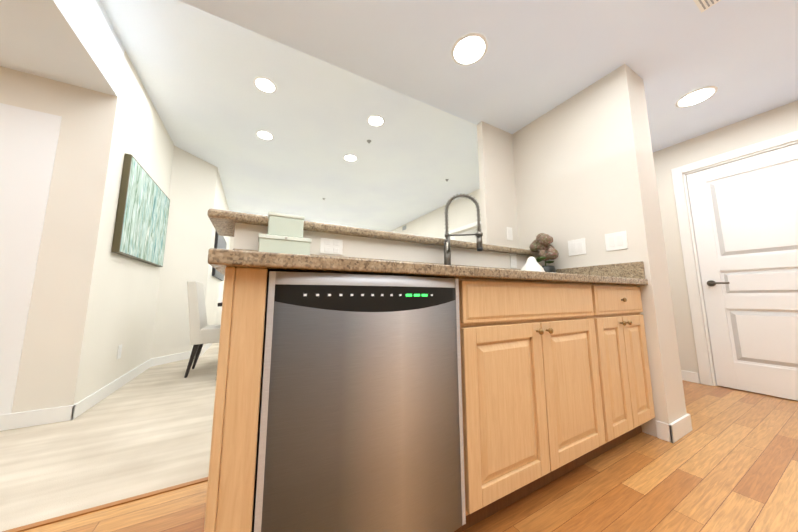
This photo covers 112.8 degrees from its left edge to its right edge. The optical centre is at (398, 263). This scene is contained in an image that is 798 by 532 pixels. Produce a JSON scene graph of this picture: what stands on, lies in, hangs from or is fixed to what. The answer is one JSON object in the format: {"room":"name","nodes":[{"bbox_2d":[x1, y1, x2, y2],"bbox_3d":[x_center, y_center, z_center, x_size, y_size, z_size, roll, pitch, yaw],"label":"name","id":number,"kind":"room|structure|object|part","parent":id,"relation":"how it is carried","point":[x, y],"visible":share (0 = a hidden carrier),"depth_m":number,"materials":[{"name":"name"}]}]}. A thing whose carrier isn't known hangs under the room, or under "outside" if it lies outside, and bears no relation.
{"room":"kitchen","nodes":[
{"label":"kitchen","id":0,"kind":"room"},
{"bbox_2d":[0,0,124,96],"bbox_3d":[-3.281,-1.733,0.898,3.075,0.566,1.085,4,-8,-28],"label":"ceiling soffit","id":1,"kind":"structure","parent":0,"point":[76,42],"depth_m":1.70,"materials":[{"name":"white paint"}]},
{"bbox_2d":[0,343,218,531],"bbox_3d":[-2.384,1.350,3.981,7.950,0.050,6.415,4,-8,-28],"label":"floor carpet","id":2,"kind":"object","parent":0,"point":[148,430],"depth_m":1.43,"materials":[{"name":"beige carpet"}]},
{"bbox_2d":[184,281,220,377],"bbox_3d":[-2.044,0.709,3.030,0.601,0.980,0.468,4,-8,-28],"label":"dining chair","id":3,"kind":"object","parent":2,"relation":"on","point":[202,332],"visible":0.62,"depth_m":2.76,"materials":[{"name":"white fabric"}]},
{"bbox_2d":[0,51,229,412],"bbox_3d":[-4.616,-0.120,3.602,3.500,2.780,5.260,4,-8,-28],"label":"wall","id":4,"kind":"structure","parent":0,"point":[95,302],"depth_m":2.01,"materials":[{"name":"paint"}]},
{"bbox_2d":[0,103,61,414],"bbox_3d":[-2.754,-0.036,1.592,0.760,2.100,0.006,4,-8,-28],"label":"door","id":5,"kind":"structure","parent":4,"relation":"attached to","point":[28,142],"depth_m":1.76,"materials":[{"name":"white wood"}]},
{"bbox_2d":[0,402,78,430],"bbox_3d":[-3.528,0.905,1.040,3.088,0.095,0.013,4,-8,-28],"label":"baseboard","id":6,"kind":"structure","parent":4,"relation":"attached to","point":[16,420],"depth_m":1.70,"materials":[{"name":"white"}]},
{"bbox_2d":[117,345,121,358],"bbox_3d":[-2.487,0.787,2.361,0.008,0.118,0.070,4,-8,-28],"label":"outlet","id":7,"kind":"object","parent":4,"relation":"attached to","point":[119,351],"visible":1,"depth_m":2.35,"materials":[{"name":"white plastic"}]},
{"bbox_2d":[111,153,169,266],"bbox_3d":[-2.568,-0.440,2.704,0.046,0.840,1.200,4,-8,-28],"label":"framed picture","id":8,"kind":"object","parent":4,"relation":"attached to","point":[141,223],"visible":1,"depth_m":2.47,"materials":[{"name":"teal fabric"}]},
{"bbox_2d":[77,343,211,416],"bbox_3d":[-3.226,1.295,4.108,0.437,0.095,5.070,4,-8,-28],"label":"baseboard","id":9,"kind":"structure","parent":4,"relation":"attached to","point":[88,402],"depth_m":2.52,"materials":[{"name":"white"}]},
{"bbox_2d":[212,267,223,280],"bbox_3d":[-3.202,0.212,4.676,0.041,0.128,1.777,4,-8,-28],"label":"picture","id":10,"kind":"object","parent":4,"relation":"attached to","point":[215,273],"depth_m":4.54,"materials":[{"name":"black"}]},
{"bbox_2d":[214,232,226,248],"bbox_3d":[-3.209,-0.338,4.757,0.041,0.391,1.813,4,-8,-28],"label":"picture","id":11,"kind":"object","parent":4,"relation":"attached to","point":[220,242],"depth_m":4.51,"materials":[{"name":"black"}]},
{"bbox_2d":[229,237,233,249],"bbox_3d":[-2.361,0.400,7.728,4.450,2.780,0.130,4,-8,-28],"label":"wall","id":12,"kind":"structure","parent":0,"point":[231,243],"depth_m":6.73,"materials":[{"name":"paint"}]},
{"bbox_2d":[100,0,479,231],"bbox_3d":[-2.406,-1.503,4.375,7.950,0.150,6.345,4,-8,-28],"label":"ceiling","id":13,"kind":"structure","parent":0,"point":[198,71],"depth_m":3.08,"materials":[{"name":"white paint"}]},
{"bbox_2d":[253,76,276,92],"bbox_3d":[-1.251,-1.667,2.481,0.196,0.006,0.196,4,-8,-28],"label":"recessed light","id":14,"kind":"object","parent":13,"relation":"in","point":[264,84],"visible":1,"depth_m":2.47,"materials":[{"name":"white"}]},
{"bbox_2d":[256,130,273,139],"bbox_3d":[-1.643,-1.569,3.248,0.196,0.006,0.196,4,-8,-28],"label":"recessed light","id":15,"kind":"object","parent":13,"relation":"in","point":[264,135],"visible":1,"depth_m":3.25,"materials":[{"name":"white"}]},
{"bbox_2d":[344,154,357,161],"bbox_3d":[-0.690,-1.503,3.780,0.196,0.006,0.196,4,-8,-28],"label":"recessed light","id":16,"kind":"object","parent":13,"relation":"in","point":[350,157],"visible":1,"depth_m":3.76,"materials":[{"name":"white"}]},
{"bbox_2d":[367,115,384,126],"bbox_3d":[-0.260,-1.605,2.986,0.196,0.006,0.196,4,-8,-28],"label":"recessed light","id":17,"kind":"object","parent":13,"relation":"in","point":[375,120],"visible":1,"depth_m":2.98,"materials":[{"name":"white"}]},
{"bbox_2d":[233,223,537,268],"bbox_3d":[0.146,0.464,1.787,2.194,1.146,0.300,4,-8,-28],"label":"wall","id":18,"kind":"structure","parent":0,"point":[246,236],"depth_m":1.57,"materials":[{"name":"beige paint"}]},
{"bbox_2d":[320,238,342,254],"bbox_3d":[-0.357,-0.090,1.403,0.118,0.080,0.008,4,-8,-28],"label":"outlet","id":19,"kind":"object","parent":18,"relation":"attached to","point":[331,246],"visible":1,"depth_m":1.40,"materials":[{"name":"white plastic"}]},
{"bbox_2d":[207,209,538,256],"bbox_3d":[0.101,-0.128,1.838,2.292,0.040,0.400,4,-8,-28],"label":"countertop","id":20,"kind":"structure","parent":18,"relation":"on","point":[223,222],"depth_m":1.42,"materials":[{"name":"beige stone"}]},
{"bbox_2d":[231,248,645,284],"bbox_3d":[0.383,0.015,1.405,2.192,0.110,0.688,4,-8,-28],"label":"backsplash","id":21,"kind":"structure","parent":18,"relation":"attached to","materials":[{"name":"beige stone"}]},
{"bbox_2d":[510,254,516,267],"bbox_3d":[0.903,-0.022,2.090,0.072,0.115,0.008,4,-8,-28],"label":"outlet","id":22,"kind":"object","parent":18,"relation":"attached to","point":[513,261],"visible":0.92,"depth_m":2.08,"materials":[{"name":"white plastic"}]},
{"bbox_2d":[22,380,797,531],"bbox_3d":[0.276,0.733,-0.839,7.950,0.050,4.665,4,-8,-28],"label":"floor","id":23,"kind":"structure","parent":0,"point":[728,462],"depth_m":1.11,"materials":[{"name":"brown wood"}]},
{"bbox_2d":[2,477,207,531],"bbox_3d":[-1.524,0.920,0.824,1.599,0.005,0.024,4,-8,-28],"label":"threshold strip","id":24,"kind":"object","parent":23,"relation":"on","point":[87,511],"depth_m":1.03,"materials":[{"name":"brown wood"}]},
{"bbox_2d":[204,193,654,531],"bbox_3d":[0.386,0.246,1.371,2.192,1.472,0.698,4,-8,-28],"label":"kitchen island","id":25,"kind":"object","parent":23,"relation":"on","point":[354,394],"depth_m":0.77,"materials":[{"name":"brown wood"}]},
{"bbox_2d":[258,234,310,254],"bbox_3d":[-0.526,-0.035,1.214,0.218,0.164,0.107,4,-8,-28],"label":"decorative box","id":26,"kind":"object","parent":25,"relation":"on","point":[281,244],"visible":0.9,"depth_m":1.18,"materials":[{"name":"white ceramic"}]},
{"bbox_2d":[267,212,304,237],"bbox_3d":[-0.527,-0.169,1.232,0.154,0.103,0.088,4,-8,-28],"label":"decorative box","id":27,"kind":"object","parent":26,"relation":"on","point":[281,224],"visible":0.92,"depth_m":1.20,"materials":[{"name":"white ceramic"}]},
{"bbox_2d":[244,271,465,531],"bbox_3d":[-0.193,0.501,0.991,0.600,0.872,0.630,4,-8,-28],"label":"dishwasher","id":28,"kind":"object","parent":25,"relation":"in","point":[358,415],"depth_m":0.70,"materials":[{"name":"silver metal"}]},
{"bbox_2d":[443,193,482,280],"bbox_3d":[0.442,-0.175,1.701,0.317,0.554,0.167,4,-8,-28],"label":"faucet","id":29,"kind":"object","parent":25,"relation":"on","point":[447,248],"depth_m":1.67,"materials":[{"name":"silver metal"}]},
{"bbox_2d":[521,256,544,271],"bbox_3d":[0.935,0.038,1.863,0.160,0.177,0.160,4,-8,-28],"label":"napkin","id":30,"kind":"object","parent":25,"relation":"on","point":[531,264],"visible":0.6,"depth_m":1.82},
{"bbox_2d":[529,233,558,272],"bbox_3d":[1.137,-0.047,2.070,0.179,0.397,0.214,4,-8,-28],"label":"potted plant","id":31,"kind":"object","parent":25,"relation":"on","point":[542,242],"visible":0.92,"depth_m":2.02,"materials":[{"name":"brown plant"}]},
{"bbox_2d":[390,189,480,238],"bbox_3d":[0.882,0.161,5.901,0.130,2.780,6.215,4,-8,-28],"label":"wall","id":32,"kind":"structure","parent":0,"point":[462,211],"depth_m":5.67,"materials":[{"name":"paint"}]},
{"bbox_2d":[448,221,480,239],"bbox_3d":[1.454,0.325,4.814,0.144,2.180,1.580,4,-8,-28],"label":"door frame","id":33,"kind":"structure","parent":32,"relation":"attached to","point":[462,228],"depth_m":5.23,"materials":[{"name":"white"}]},
{"bbox_2d":[455,228,477,242],"bbox_3d":[1.472,0.250,6.609,1.590,2.780,0.050,4,-8,-28],"label":"wall","id":34,"kind":"structure","parent":0,"point":[471,238],"depth_m":6.89,"materials":[{"name":"white paint"}]},
{"bbox_2d":[179,0,797,151],"bbox_3d":[0.254,-1.914,-0.472,7.950,0.566,4.735,4,-8,-28],"label":"ceiling","id":35,"kind":"structure","parent":0,"point":[540,58],"depth_m":1.68,"materials":[{"name":"white paint"}]},
{"bbox_2d":[451,33,487,65],"bbox_3d":[0.447,-1.352,1.683,0.226,0.006,0.226,4,-8,-28],"label":"recessed light","id":36,"kind":"object","parent":35,"relation":"in","point":[470,48],"visible":1,"depth_m":1.67,"materials":[{"name":"white"}]},
{"bbox_2d":[675,86,717,107],"bbox_3d":[2.334,-1.305,2.084,0.226,0.006,0.226,4,-8,-28],"label":"recessed light","id":37,"kind":"object","parent":35,"relation":"in","point":[695,97],"visible":1,"depth_m":2.07,"materials":[{"name":"white"}]},
{"bbox_2d":[693,0,720,12],"bbox_3d":[1.686,-1.400,1.306,0.156,0.010,0.292,4,-8,-28],"label":"ceiling vent","id":38,"kind":"object","parent":35,"relation":"in","point":[702,5],"visible":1,"depth_m":1.41,"materials":[{"name":"white metal"}]},
{"bbox_2d":[477,121,518,247],"bbox_3d":[1.617,-0.034,2.726,2.030,2.364,0.060,4,-8,-28],"label":"wall","id":39,"kind":"structure","parent":0,"point":[498,207],"depth_m":2.37,"materials":[{"name":"beige paint"}]},
{"bbox_2d":[506,227,512,240],"bbox_3d":[0.989,-0.268,2.369,0.075,0.118,0.008,4,-8,-28],"label":"light switch","id":40,"kind":"object","parent":39,"relation":"attached to","point":[509,233],"visible":1,"depth_m":2.36,"materials":[{"name":"white plastic"}]},
{"bbox_2d":[512,64,686,436],"bbox_3d":[1.431,-0.115,2.088,0.278,2.364,0.890,4,-8,-28],"label":"wall","id":41,"kind":"structure","parent":0,"point":[584,167],"depth_m":1.85,"materials":[{"name":"beige paint"}]},
{"bbox_2d":[568,238,585,255],"bbox_3d":[1.327,-0.121,1.979,0.008,0.118,0.120,4,-8,-28],"label":"light switch","id":42,"kind":"object","parent":41,"relation":"attached to","point":[577,247],"visible":1,"depth_m":1.98,"materials":[{"name":"white plastic"}]},
{"bbox_2d":[605,231,627,250],"bbox_3d":[1.444,-0.148,1.766,0.008,0.118,0.120,4,-8,-28],"label":"light switch","id":43,"kind":"object","parent":41,"relation":"attached to","point":[616,241],"visible":1,"depth_m":1.76,"materials":[{"name":"white plastic"}]},
{"bbox_2d":[656,413,691,431],"bbox_3d":[1.572,1.017,1.997,0.016,0.095,0.874,4,-8,-28],"label":"baseboard","id":44,"kind":"structure","parent":41,"relation":"attached to","point":[684,423],"depth_m":1.56,"materials":[{"name":"white"}]},
{"bbox_2d":[653,100,797,382],"bbox_3d":[3.680,-0.229,1.218,0.130,2.364,4.709,4,-8,-28],"label":"wall","id":45,"kind":"structure","parent":0,"point":[774,123],"depth_m":2.60,"materials":[{"name":"beige paint"}]},
{"bbox_2d":[681,370,699,382],"bbox_3d":[2.675,1.111,2.750,0.016,0.095,0.600,4,-8,-28],"label":"baseboard","id":46,"kind":"structure","parent":45,"relation":"attached to","point":[689,376],"depth_m":2.54,"materials":[{"name":"white"}]},
{"bbox_2d":[671,131,797,385],"bbox_3d":[3.138,0.018,2.169,0.146,2.115,1.090,4,-8,-28],"label":"door frame","id":47,"kind":"structure","parent":45,"relation":"attached to","point":[695,296],"depth_m":2.52,"materials":[{"name":"white wood"}]},
{"bbox_2d":[686,144,797,400],"bbox_3d":[3.092,0.059,2.138,0.100,2.011,0.898,4,-8,-28],"label":"entry door","id":48,"kind":"structure","parent":45,"relation":"in","point":[745,216],"depth_m":2.27,"materials":[{"name":"white wood"}]},
{"bbox_3d":[2.909,0.179,2.419,0.060,0.056,0.143,4,-8,-28],"label":"handle","id":49,"kind":"part","parent":48,"relation":"part of","materials":[{"name":"black metal"}]}
]}

